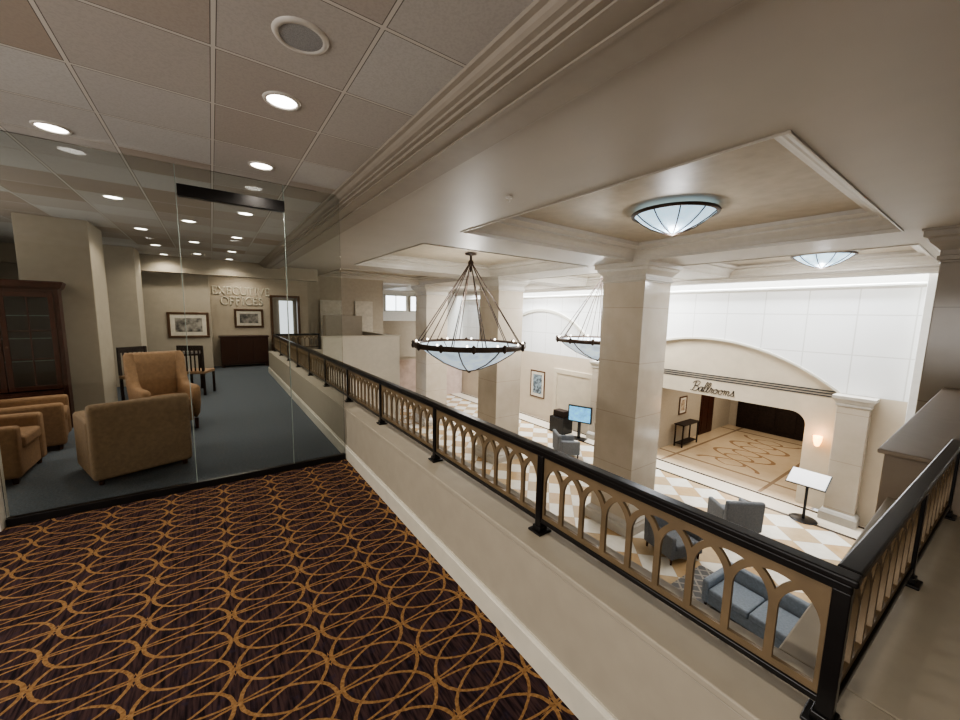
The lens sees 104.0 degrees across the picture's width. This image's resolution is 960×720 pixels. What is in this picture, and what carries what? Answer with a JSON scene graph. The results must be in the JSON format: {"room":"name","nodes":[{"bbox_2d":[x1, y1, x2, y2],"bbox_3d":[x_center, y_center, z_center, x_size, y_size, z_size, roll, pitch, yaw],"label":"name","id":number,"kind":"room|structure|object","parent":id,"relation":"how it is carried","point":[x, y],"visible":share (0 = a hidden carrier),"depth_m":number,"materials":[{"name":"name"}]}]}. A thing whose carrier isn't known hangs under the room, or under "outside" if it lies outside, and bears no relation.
{"room":"hotel lobby mezzanine","nodes":[
{"label":"hotel lobby mezzanine","id":0,"kind":"room"},
{"bbox_2d":[11,212,117,411],"bbox_3d":[-6.349,-0.617,5.827,0.730,2.940,0.900,-4,9,-35],"label":"wall pillar","id":1,"kind":"structure","parent":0,"point":[68,251],"depth_m":5.54,"materials":[{"name":"beige paint"}]},
{"bbox_2d":[0,263,213,368],"bbox_3d":[-9.111,-1.100,9.290,3.970,2.940,1.200,-4,9,-35],"label":"wall","id":2,"kind":"structure","parent":0,"point":[162,292],"depth_m":9.43,"materials":[{"name":"beige paint"}]},
{"bbox_2d":[0,242,317,281],"bbox_3d":[-7.563,-2.350,9.267,6.600,0.390,0.250,-4,9,-35],"label":"trim","id":3,"kind":"structure","parent":2,"relation":"attached to","point":[148,262],"depth_m":9.58,"materials":[{"name":"beige paint"}]},
{"bbox_2d":[166,312,209,337],"bbox_3d":[-7.518,-0.903,9.684,0.860,0.660,0.030,-4,9,-35],"label":"framed picture","id":4,"kind":"object","parent":2,"relation":"attached to","point":[197,324],"visible":1,"depth_m":9.68},
{"bbox_2d":[175,318,202,331],"bbox_3d":[-7.518,-0.903,9.684,0.555,0.355,0.005,-4,9,-35],"label":"print","id":5,"kind":"object","parent":4,"relation":"attached to","point":[192,324],"depth_m":9.69},
{"bbox_2d":[103,244,147,386],"bbox_3d":[-7.878,-0.927,8.093,0.880,2.940,0.800,-4,9,-35],"label":"wall pillar","id":6,"kind":"structure","parent":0,"point":[122,263],"depth_m":7.87,"materials":[{"name":"beige paint"}]},
{"bbox_2d":[208,275,308,365],"bbox_3d":[-6.810,-1.352,11.738,2.630,2.940,0.150,-4,9,-35],"label":"wall","id":7,"kind":"structure","parent":0,"point":[222,316],"depth_m":11.38,"materials":[{"name":"beige paint"}]},
{"bbox_2d":[212,286,269,305],"bbox_3d":[-7.162,-1.919,11.290,1.463,0.550,0.028,-4,9,-35],"label":"wall sign","id":8,"kind":"object","parent":7,"relation":"attached to","point":[227,290],"visible":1,"depth_m":11.23,"materials":[{"name":"silver metal"}]},
{"bbox_2d":[234,309,263,327],"bbox_3d":[-7.051,-1.272,11.453,0.760,0.560,0.030,-4,9,-35],"label":"framed picture","id":9,"kind":"object","parent":7,"relation":"attached to","point":[243,318],"visible":1,"depth_m":11.44},
{"bbox_2d":[240,314,257,322],"bbox_3d":[-7.051,-1.272,11.452,0.483,0.283,0.005,-4,9,-35],"label":"print","id":10,"kind":"object","parent":9,"relation":"attached to","point":[244,318],"depth_m":11.45},
{"bbox_2d":[270,295,300,350],"bbox_3d":[-6.485,-1.419,12.339,1.200,2.940,0.840,-4,9,-35],"label":"door","id":11,"kind":"structure","parent":7,"relation":"in","point":[278,303],"depth_m":12.60,"materials":[{"name":"beige paint"}]},
{"bbox_2d":[0,0,533,262],"bbox_3d":[-4.615,-1.846,3.867,5.130,0.050,18.000,-4,9,-35],"label":"ceiling","id":12,"kind":"structure","parent":0,"point":[180,82],"depth_m":2.26,"materials":[{"name":"tile"}]},
{"bbox_2d":[29,120,72,134],"bbox_3d":[-3.016,-1.632,2.640,0.206,0.010,0.206,-4,9,-35],"label":"recessed light","id":13,"kind":"object","parent":12,"relation":"in","point":[43,125],"visible":1,"depth_m":2.63,"materials":[{"name":"white metal"}]},
{"bbox_2d":[101,194,124,199],"bbox_3d":[-4.196,-1.859,4.289,0.206,0.010,0.206,-4,9,-35],"label":"recessed light","id":14,"kind":"object","parent":12,"relation":"in","point":[108,196],"visible":1,"depth_m":4.29,"materials":[{"name":"white metal"}]},
{"bbox_2d":[132,227,149,229],"bbox_3d":[-5.411,-2.093,5.986,0.206,0.010,0.206,-4,9,-35],"label":"recessed light","id":15,"kind":"object","parent":12,"relation":"in","point":[138,228],"visible":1,"depth_m":5.96,"materials":[{"name":"white metal"}]},
{"bbox_2d":[180,219,196,222],"bbox_3d":[-4.187,-1.994,5.391,0.206,0.010,0.206,-4,9,-35],"label":"recessed light","id":16,"kind":"object","parent":12,"relation":"in","point":[183,220],"visible":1,"depth_m":5.38,"materials":[{"name":"white metal"}]},
{"bbox_2d":[236,211,254,215],"bbox_3d":[-3.066,-1.911,4.905,0.206,0.010,0.206,-4,9,-35],"label":"recessed light","id":17,"kind":"object","parent":12,"relation":"in","point":[238,212],"visible":1,"depth_m":4.89,"materials":[{"name":"white metal"}]},
{"bbox_2d":[248,161,274,170],"bbox_3d":[-1.900,-1.685,3.259,0.206,0.010,0.206,-4,9,-35],"label":"recessed light","id":18,"kind":"object","parent":12,"relation":"in","point":[259,165],"visible":1,"depth_m":3.25,"materials":[{"name":"white metal"}]},
{"bbox_2d":[262,91,300,110],"bbox_3d":[-1.185,-1.545,2.243,0.206,0.010,0.206,-4,9,-35],"label":"recessed light","id":19,"kind":"object","parent":12,"relation":"in","point":[279,100],"visible":1,"depth_m":2.23,"materials":[{"name":"white metal"}]},
{"bbox_2d":[271,16,328,55],"bbox_3d":[-0.817,-1.471,1.712,0.240,0.012,0.240,-4,9,-35],"label":"ceiling speaker","id":20,"kind":"object","parent":12,"relation":"attached to","point":[297,34],"visible":1,"depth_m":1.70,"materials":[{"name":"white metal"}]},
{"bbox_2d":[278,23,322,51],"bbox_3d":[-0.817,-1.471,1.712,0.184,0.001,0.184,-4,9,-35],"label":"grille","id":21,"kind":"object","parent":20,"relation":"attached to","point":[300,37],"depth_m":1.71,"materials":[{"name":"beige metal"}]},
{"bbox_2d":[0,364,578,719],"bbox_3d":[-2.081,0.999,6.073,11.500,0.150,18.000,-4,9,-35],"label":"floor","id":22,"kind":"structure","parent":0,"point":[297,594],"depth_m":2.20,"materials":[{"name":"carpet"}]},
{"bbox_2d":[0,412,46,484],"bbox_3d":[-4.836,0.806,3.604,0.738,0.720,0.720,-4,9,-35],"label":"chair","id":23,"kind":"object","parent":22,"relation":"on","point":[23,445],"visible":0.99,"depth_m":3.70,"materials":[{"name":"beige fabric"}]},
{"bbox_2d":[20,425,40,446],"bbox_3d":[-4.755,0.784,3.659,0.540,0.125,0.450,-4,9,-35],"label":"seat cushion","id":24,"kind":"object","parent":23,"relation":"on","point":[30,434],"depth_m":3.80,"materials":[{"name":"beige fabric"}]},
{"bbox_2d":[0,394,71,449],"bbox_3d":[-5.397,0.694,4.423,0.738,0.720,0.720,-6,10,-44],"label":"chair","id":25,"kind":"object","parent":22,"relation":"on","point":[55,409],"visible":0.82,"depth_m":4.40,"materials":[{"name":"beige fabric"}]},
{"bbox_2d":[64,405,69,418],"bbox_3d":[-5.325,0.670,4.489,0.540,0.125,0.450,-6,10,-44],"label":"seat cushion","id":26,"kind":"object","parent":25,"relation":"on","point":[66,407],"depth_m":4.65,"materials":[{"name":"beige fabric"}]},
{"bbox_2d":[0,279,74,427],"bbox_3d":[-6.221,-0.037,4.946,1.140,2.010,0.560,-6,10,-44],"label":"china cabinet","id":27,"kind":"object","parent":22,"relation":"on","point":[34,359],"visible":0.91,"depth_m":5.08,"materials":[{"name":"brown wood"}]},
{"bbox_2d":[6,314,48,315],"bbox_3d":[-6.210,-0.584,4.879,0.940,0.012,0.360,-6,10,-44],"label":"shelf","id":28,"kind":"object","parent":27,"relation":"attached to","point":[6,314],"depth_m":5.01,"materials":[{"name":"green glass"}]},
{"bbox_2d":[4,357,53,362],"bbox_3d":[-6.222,0.011,4.952,0.940,0.012,0.360,-6,10,-44],"label":"shelf","id":29,"kind":"object","parent":27,"relation":"attached to","point":[4,357],"depth_m":5.09,"materials":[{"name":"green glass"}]},
{"bbox_2d":[1,336,57,338],"bbox_3d":[-6.216,-0.286,4.916,0.940,0.012,0.360,-6,10,-44],"label":"shelf","id":30,"kind":"object","parent":27,"relation":"attached to","point":[10,337],"depth_m":5.04,"materials":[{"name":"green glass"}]},
{"bbox_2d":[116,346,146,400],"bbox_3d":[-6.133,0.257,6.788,0.450,0.980,0.460,4,7,20],"label":"dining chair","id":31,"kind":"object","parent":22,"relation":"on","point":[136,349],"visible":0.45,"depth_m":6.68,"materials":[{"name":"black wood"}]},
{"bbox_2d":[72,393,191,484],"bbox_3d":[-3.672,0.749,3.986,0.758,0.790,0.780,6,8,34],"label":"chair","id":32,"kind":"object","parent":22,"relation":"on","point":[118,438],"visible":1,"depth_m":3.72,"materials":[{"name":"beige fabric"}]},
{"bbox_2d":[123,350,200,427],"bbox_3d":[-4.424,0.437,5.254,0.733,1.069,0.681,6,8,34],"label":"chair","id":33,"kind":"object","parent":22,"relation":"on","point":[157,373],"visible":0.52,"depth_m":5.32,"materials":[{"name":"beige fabric"}]},
{"bbox_2d":[152,393,190,405],"bbox_3d":[-4.368,0.579,5.231,0.590,0.125,0.410,6,8,34],"label":"seat cushion","id":34,"kind":"object","parent":33,"relation":"on","point":[153,394],"depth_m":5.34,"materials":[{"name":"beige fabric"}]},
{"bbox_2d":[0,130,345,527],"bbox_3d":[-2.573,-0.235,3.444,2.540,2.920,0.065,-4,9,-35],"label":"glass wall","id":35,"kind":"structure","parent":22,"relation":"on","point":[183,190],"depth_m":3.42,"materials":[{"name":"clear glass"}]},
{"bbox_2d":[0,450,9,531],"bbox_3d":[-4.686,-0.106,1.952,2.620,2.940,0.160,-4,9,-35],"label":"door frame","id":36,"kind":"structure","parent":35,"relation":"attached to","point":[2,507],"depth_m":2.87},
{"bbox_2d":[183,351,202,387],"bbox_3d":[-6.482,0.230,7.891,1.100,0.750,0.600,-4,9,-35],"label":"writing desk","id":37,"kind":"object","parent":22,"relation":"on","point":[196,352],"visible":0.25,"depth_m":7.96,"materials":[{"name":"black wood"}]},
{"bbox_2d":[176,345,215,394],"bbox_3d":[-5.649,0.182,7.484,0.460,0.980,0.450,0,7,-12],"label":"dining chair","id":38,"kind":"object","parent":22,"relation":"on","point":[202,370],"visible":0.74,"depth_m":7.29,"materials":[{"name":"black wood"}]},
{"bbox_2d":[218,335,268,367],"bbox_3d":[-7.051,-0.275,11.250,1.260,0.910,0.500,-4,9,-35],"label":"credenza","id":39,"kind":"object","parent":22,"relation":"on","point":[235,349],"visible":0.97,"depth_m":11.04,"materials":[{"name":"brown wood"}]},
{"bbox_2d":[322,315,361,335],"bbox_3d":[-4.662,-0.734,12.773,1.200,1.550,0.400,-4,9,-35],"label":"wall","id":40,"kind":"structure","parent":0,"point":[333,325],"depth_m":12.51,"materials":[{"name":"beige paint"}]},
{"bbox_2d":[307,276,382,348],"bbox_3d":[-5.009,0.060,14.249,3.250,6.400,1.490,-4,9,-35],"label":"wall","id":41,"kind":"structure","parent":0,"point":[348,291],"depth_m":14.47,"materials":[{"name":"beige paint"}]},
{"bbox_2d":[320,300,372,335],"bbox_3d":[-5.173,-1.254,14.662,2.000,2.100,0.040,-4,9,-35],"label":"door","id":42,"kind":"structure","parent":41,"relation":"in","point":[364,309],"depth_m":14.77,"materials":[{"name":"beige wood"}]},
{"bbox_2d":[320,331,399,420],"bbox_3d":[-4.648,1.219,13.282,2.440,4.350,3.430,-4,9,-35],"label":"wall","id":43,"kind":"structure","parent":0,"point":[377,354],"depth_m":11.88,"materials":[{"name":"beige paint"}]},
{"bbox_2d":[383,321,415,359],"bbox_3d":[-4.853,-1.101,19.992,3.650,2.010,2.230,-4,9,-35],"label":"wall partition","id":44,"kind":"structure","parent":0,"point":[406,330],"depth_m":19.35,"materials":[{"name":"beige paint"}]},
{"bbox_2d":[383,290,462,338],"bbox_3d":[-4.378,-0.977,21.977,8.300,6.600,0.200,-4,9,-35],"label":"wall","id":45,"kind":"structure","parent":0,"point":[452,317],"depth_m":23.29,"materials":[{"name":"white paint"}]},
{"bbox_2d":[384,294,406,311],"bbox_3d":[-4.762,-3.205,21.185,1.320,0.920,0.140,-4,9,-35],"label":"window","id":46,"kind":"structure","parent":45,"relation":"in","point":[398,303],"depth_m":21.16,"materials":[{"name":"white glass"}]},
{"bbox_2d":[409,296,415,311],"bbox_3d":[-3.538,-3.286,22.050,1.320,0.920,0.140,-4,9,-35],"label":"window","id":47,"kind":"structure","parent":45,"relation":"in","point":[412,299],"depth_m":21.76,"materials":[{"name":"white glass"}]},
{"bbox_2d":[400,359,461,399],"bbox_3d":[-4.374,1.077,22.077,7.800,2.500,0.100,-4,9,-35],"label":"wall","id":48,"kind":"structure","parent":45,"relation":"attached to","point":[407,366],"depth_m":22.34,"materials":[{"name":"paint"}]},
{"bbox_2d":[268,348,959,719],"bbox_3d":[-1.569,2.302,6.508,2.305,3.980,11.920,-4,9,-35],"label":"wall","id":49,"kind":"structure","parent":0,"point":[640,657],"depth_m":1.52,"materials":[{"name":"beige paint"}]},
{"bbox_2d":[275,333,320,348],"bbox_3d":[-5.171,-0.524,10.705,1.163,0.456,0.086,-4,9,-35],"label":"balcony railing","id":50,"kind":"object","parent":49,"relation":"on","point":[317,335],"visible":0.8,"depth_m":10.79,"materials":[{"name":"black metal"}]},
{"bbox_2d":[268,367,617,719],"bbox_3d":[-2.420,0.903,5.570,0.022,0.150,11.600,-4,9,-35],"label":"baseboard","id":51,"kind":"structure","parent":49,"relation":"attached to","point":[584,705],"depth_m":2.10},
{"bbox_2d":[273,334,862,719],"bbox_3d":[-2.293,0.165,5.584,0.086,0.456,11.366,-4,9,-35],"label":"balcony railing","id":52,"kind":"object","parent":49,"relation":"on","point":[830,588],"visible":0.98,"depth_m":1.43,"materials":[{"name":"black paint"}]},
{"bbox_2d":[837,439,959,702],"bbox_3d":[1.880,0.740,1.619,2.114,0.456,0.086,-3,8,-33],"label":"balcony railing","id":53,"kind":"object","parent":49,"relation":"on","point":[887,557],"visible":0.88,"depth_m":1.37,"materials":[{"name":"black paint"}]},
{"bbox_2d":[284,0,959,293],"bbox_3d":[1.941,-2.459,9.342,11.000,0.315,27.400,-4,9,-35],"label":"ceiling","id":54,"kind":"structure","parent":0,"point":[872,87],"depth_m":3.15,"materials":[{"name":"beige paint"}]},
{"bbox_2d":[411,253,525,372],"bbox_3d":[-0.253,-1.151,9.499,2.946,3.001,2.946,-4,9,-35],"label":"chandelier","id":55,"kind":"object","parent":54,"relation":"hanging from","point":[466,354],"visible":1,"depth_m":9.07,"materials":[{"name":"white glass"}]},
{"bbox_2d":[259,0,743,268],"bbox_3d":[-3.878,-2.268,7.678,0.550,0.232,23.400,-4,9,-35],"label":"trim","id":56,"kind":"structure","parent":54,"relation":"attached to","point":[553,52],"depth_m":1.91,"materials":[{"name":"beige paint"}]},
{"bbox_2d":[556,276,602,360],"bbox_3d":[4.027,-1.437,12.560,2.946,3.001,2.946,-4,9,-35],"label":"chandelier","id":57,"kind":"object","parent":54,"relation":"hanging from","point":[588,346],"visible":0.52,"depth_m":12.28,"materials":[{"name":"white glass"}]},
{"bbox_2d":[631,201,721,235],"bbox_3d":[2.689,-1.912,5.213,1.113,0.364,1.113,-4,9,-35],"label":"ceiling light","id":58,"kind":"object","parent":54,"relation":"attached to","point":[673,218],"visible":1,"depth_m":4.94,"materials":[{"name":"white glass"}]},
{"bbox_2d":[454,265,938,295],"bbox_3d":[6.308,-2.546,12.457,0.320,0.160,27.400,-4,9,-35],"label":"trim","id":59,"kind":"structure","parent":54,"relation":"attached to","point":[921,269],"depth_m":9.76,"materials":[{"name":"white paint"}]},
{"bbox_2d":[790,251,858,268],"bbox_3d":[7.522,-2.183,8.240,1.113,0.364,1.113,-4,9,-35],"label":"ceiling light","id":60,"kind":"object","parent":54,"relation":"attached to","point":[824,260],"visible":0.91,"depth_m":8.01,"materials":[{"name":"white glass"}]},
{"bbox_2d":[400,392,864,603],"bbox_3d":[4.958,3.768,12.422,19.000,0.100,27.500,-4,9,-35],"label":"floor","id":61,"kind":"structure","parent":0,"point":[828,541],"depth_m":11.75,"materials":[{"name":"tile"}]},
{"bbox_2d":[410,285,452,426],"bbox_3d":[-2.263,-0.220,17.408,1.430,6.300,1.430,-4,9,-35],"label":"column","id":62,"kind":"structure","parent":61,"relation":"on","point":[431,373],"depth_m":16.93,"materials":[{"name":"beige stone"}]},
{"bbox_2d":[474,276,530,464],"bbox_3d":[0.687,0.348,13.287,1.430,6.300,1.430,-4,9,-35],"label":"column","id":63,"kind":"structure","parent":61,"relation":"on","point":[499,383],"depth_m":12.84,"materials":[{"name":"beige stone"}]},
{"bbox_2d":[549,408,572,434],"bbox_3d":[3.570,2.689,16.540,0.600,0.980,0.800,-4,9,-35],"label":"armchair","id":64,"kind":"object","parent":61,"relation":"on","point":[559,421],"visible":0.8,"depth_m":16.29,"materials":[{"name":"black paint"}]},
{"bbox_2d":[553,429,579,457],"bbox_3d":[3.167,3.078,13.836,0.838,0.850,0.850,1,7,-3],"label":"armchair","id":65,"kind":"object","parent":61,"relation":"on","point":[566,444],"visible":0.79,"depth_m":13.44,"materials":[{"name":"grey fabric"}]},
{"bbox_2d":[568,404,592,441],"bbox_3d":[4.130,2.599,15.566,1.000,1.420,0.400,6,8,34],"label":"information kiosk","id":66,"kind":"object","parent":61,"relation":"on","point":[576,413],"visible":0.86,"depth_m":15.51,"materials":[{"name":"blue glass"}]},
{"bbox_2d":[568,404,592,424],"bbox_3d":[4.137,2.241,15.523,1.000,0.700,0.080,6,8,34],"label":"monitor","id":67,"kind":"object","parent":66,"relation":"on","point":[576,413],"depth_m":15.47,"materials":[{"name":"black paint"}]},
{"bbox_2d":[585,260,683,536],"bbox_3d":[3.638,0.916,9.166,1.430,6.300,1.430,-4,9,-35],"label":"column","id":68,"kind":"structure","parent":61,"relation":"on","point":[636,294],"depth_m":8.71,"materials":[{"name":"beige stone"}]},
{"bbox_2d":[644,515,702,565],"bbox_3d":[4.213,3.793,8.191,0.850,0.850,0.838,-1,7,-18],"label":"armchair","id":69,"kind":"object","parent":61,"relation":"on","point":[673,547],"visible":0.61,"depth_m":7.90,"materials":[{"name":"grey fabric"}]},
{"bbox_2d":[668,530,698,550],"bbox_3d":[4.243,3.853,8.103,0.620,0.125,0.640,-1,7,-18],"label":"seat cushion","id":70,"kind":"object","parent":69,"relation":"on","point":[679,546],"depth_m":7.94,"materials":[{"name":"grey fabric"}]},
{"bbox_2d":[673,419,699,447],"bbox_3d":[8.406,2.976,15.277,1.300,0.920,0.400,-4,9,-35],"label":"console table","id":71,"kind":"object","parent":61,"relation":"on","point":[687,422],"visible":1,"depth_m":15.17,"materials":[{"name":"black wood"}]},
{"bbox_2d":[675,437,695,443],"bbox_3d":[8.399,3.301,15.317,1.200,0.025,0.300,-4,9,-35],"label":"shelf","id":72,"kind":"object","parent":71,"relation":"attached to","point":[689,439],"depth_m":15.31,"materials":[{"name":"black wood"}]},
{"bbox_2d":[671,565,753,633],"bbox_3d":[4.223,4.508,5.810,2.800,0.012,3.000,-3,8,-32],"label":"rug","id":73,"kind":"object","parent":61,"relation":"on","point":[701,572],"visible":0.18,"depth_m":7.26,"materials":[{"name":"grey carpet"}]},
{"bbox_2d":[701,561,809,647],"bbox_3d":[4.825,4.179,5.984,0.838,0.620,2.100,-3,8,-31],"label":"sofa","id":74,"kind":"object","parent":73,"relation":"on","point":[749,606],"visible":0.31,"depth_m":6.22,"materials":[{"name":"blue fabric"}]},
{"bbox_2d":[708,580,764,617],"bbox_3d":[4.420,4.084,6.464,0.640,0.125,0.617,-3,8,-31],"label":"seat cushion","id":75,"kind":"object","parent":74,"relation":"on","point":[745,602],"depth_m":6.38,"materials":[{"name":"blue fabric"}]},
{"bbox_2d":[749,601,799,641],"bbox_3d":[4.740,4.156,5.931,0.640,0.125,0.617,-3,8,-31],"label":"seat cushion","id":76,"kind":"object","parent":74,"relation":"on","point":[786,621],"depth_m":5.94,"materials":[{"name":"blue fabric"}]},
{"bbox_2d":[707,496,765,532],"bbox_3d":[6.212,3.702,9.156,0.850,0.880,0.839,2,7,3],"label":"armchair","id":77,"kind":"object","parent":61,"relation":"on","point":[747,514],"visible":0.7,"depth_m":8.75,"materials":[{"name":"grey fabric"}]},
{"bbox_2d":[785,467,832,524],"bbox_3d":[8.380,3.509,9.639,0.580,1.236,0.800,-4,9,-35],"label":"sign stand","id":78,"kind":"object","parent":61,"relation":"on","point":[808,479],"visible":1,"depth_m":9.60,"materials":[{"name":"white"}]},
{"bbox_2d":[915,225,959,413],"bbox_3d":[6.600,1.486,5.029,1.430,6.300,1.430,-4,9,-35],"label":"column","id":79,"kind":"structure","parent":61,"relation":"on","point":[941,364],"depth_m":4.80,"materials":[{"name":"beige paint"}]},
{"bbox_2d":[462,287,926,526],"bbox_3d":[6.859,-0.066,13.193,0.300,7.400,27.400,-4,9,-35],"label":"wall","id":80,"kind":"structure","parent":0,"point":[860,342],"depth_m":10.09,"materials":[{"name":"white paint"}]},
{"bbox_2d":[530,369,544,398],"bbox_3d":[2.856,1.193,18.669,0.030,1.350,1.000,-4,9,-35],"label":"framed picture","id":81,"kind":"object","parent":80,"relation":"attached to","point":[537,380],"visible":1,"depth_m":18.65},
{"bbox_2d":[533,374,541,393],"bbox_3d":[2.856,1.193,18.668,0.005,0.950,0.600,-4,9,-35],"label":"print","id":82,"kind":"object","parent":81,"relation":"attached to","point":[537,378],"depth_m":18.66},
{"bbox_2d":[523,309,586,335],"bbox_3d":[2.963,-1.722,18.220,0.100,1.500,6.200,-4,9,-35],"label":"trim","id":83,"kind":"structure","parent":80,"relation":"attached to","point":[568,319],"depth_m":17.20,"materials":[{"name":"white paint"}]},
{"bbox_2d":[552,368,591,431],"bbox_3d":[4.142,1.817,16.890,0.070,2.650,2.300,-4,9,-35],"label":"trim","id":84,"kind":"structure","parent":80,"relation":"attached to","point":[556,370],"depth_m":17.07,"materials":[{"name":"paint"}]},
{"bbox_2d":[556,373,589,433],"bbox_3d":[4.156,1.915,16.914,0.030,2.450,1.900,-4,9,-35],"label":"wall panel","id":85,"kind":"object","parent":80,"relation":"attached to","point":[574,390],"depth_m":16.84,"materials":[{"name":"paint"}]},
{"bbox_2d":[586,360,598,439],"bbox_3d":[4.876,1.691,15.493,0.430,3.270,0.780,-4,9,-35],"label":"pilaster","id":86,"kind":"object","parent":80,"relation":"attached to","point":[590,434],"visible":0.48,"depth_m":15.51,"materials":[{"name":"white paint"}]},
{"bbox_2d":[462,274,928,300],"bbox_3d":[6.753,-2.586,12.770,0.090,0.700,27.400,-4,9,-35],"label":"trim","id":87,"kind":"structure","parent":80,"relation":"attached to","point":[914,280],"depth_m":10.34,"materials":[{"name":"white paint"}]},
{"bbox_2d":[817,393,879,529],"bbox_3d":[9.215,2.526,9.433,0.430,3.270,0.780,-4,9,-35],"label":"pilaster","id":88,"kind":"object","parent":80,"relation":"attached to","point":[853,412],"visible":1,"depth_m":9.34,"materials":[{"name":"beige stone"}]},
{"bbox_2d":[658,388,730,448],"bbox_3d":[10.738,2.172,14.298,7.040,2.850,5.000,-4,9,-35],"label":"wall","id":89,"kind":"structure","parent":0,"point":[670,400],"depth_m":15.51,"materials":[{"name":"beige paint"}]},
{"bbox_2d":[678,395,687,414],"bbox_3d":[8.351,1.858,15.424,0.600,0.750,0.030,-4,9,-35],"label":"framed picture","id":90,"kind":"object","parent":89,"relation":"attached to","point":[683,400],"visible":1,"depth_m":15.41},
{"bbox_2d":[681,399,684,410],"bbox_3d":[8.352,1.858,15.423,0.312,0.462,0.005,-4,9,-35],"label":"print","id":91,"kind":"object","parent":90,"relation":"attached to","point":[682,400],"depth_m":15.41},
{"bbox_2d":[698,395,714,434],"bbox_3d":[10.141,2.212,16.742,1.200,2.150,0.070,-4,9,-35],"label":"door","id":92,"kind":"structure","parent":89,"relation":"in","point":[707,402],"depth_m":16.66,"materials":[{"name":"brown wood"}]},
{"bbox_2d":[728,400,737,425],"bbox_3d":[13.587,1.985,16.312,0.150,2.850,5.000,-4,9,-35],"label":"wall","id":93,"kind":"structure","parent":0,"point":[733,404],"depth_m":18.14,"materials":[{"name":"beige paint"}]},
{"bbox_2d":[736,401,804,440],"bbox_3d":[13.214,2.264,16.641,0.110,2.200,3.100,-4,9,-35],"label":"door","id":94,"kind":"structure","parent":93,"relation":"in","point":[786,423],"depth_m":16.82,"materials":[{"name":"black wood"}]},
{"bbox_2d":[663,339,836,508],"bbox_3d":[7.443,1.465,12.647,0.150,4.520,6.940,-4,9,-35],"label":"wall","id":95,"kind":"structure","parent":0,"point":[703,356],"depth_m":11.12,"materials":[{"name":"paint"}]},
{"bbox_2d":[690,380,733,396],"bbox_3d":[7.569,0.918,12.262,0.017,0.369,1.331,-4,9,-35],"label":"sign","id":96,"kind":"object","parent":95,"relation":"attached to","point":[722,391],"visible":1,"depth_m":12.29,"materials":[{"name":"brown metal"}]},
{"bbox_2d":[664,369,836,396],"bbox_3d":[7.394,0.539,12.483,0.020,0.170,6.880,-4,9,-35],"label":"trim","id":97,"kind":"structure","parent":95,"relation":"attached to","point":[664,369],"depth_m":11.25,"materials":[{"name":"beige paint"}]},
{"bbox_2d":[666,337,841,393],"bbox_3d":[7.338,-0.139,12.351,0.180,1.230,6.900,-4,9,-35],"label":"trim","id":98,"kind":"structure","parent":95,"relation":"attached to","point":[734,342],"depth_m":10.89,"materials":[{"name":"white paint"}]},
{"bbox_2d":[813,435,822,446],"bbox_3d":[9.076,2.191,10.092,0.200,0.290,0.200,-4,9,-35],"label":"wall sconce","id":99,"kind":"object","parent":95,"relation":"attached to","point":[817,439],"visible":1,"depth_m":10.04,"materials":[{"name":"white glass"}]},
{"bbox_2d":[875,387,959,516],"bbox_3d":[4.719,1.242,3.042,4.130,1.390,1.640,-4,9,-35],"label":"wall pier","id":100,"kind":"object","parent":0,"point":[915,445],"visible":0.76,"depth_m":2.53,"materials":[{"name":"brown paint"}]},
{"bbox_2d":[905,273,937,422],"bbox_3d":[10.261,1.200,7.976,0.300,6.300,1.550,-4,9,-35],"label":"pier","id":101,"kind":"object","parent":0,"point":[932,279],"visible":0.09,"depth_m":8.29,"materials":[{"name":"white paint"}]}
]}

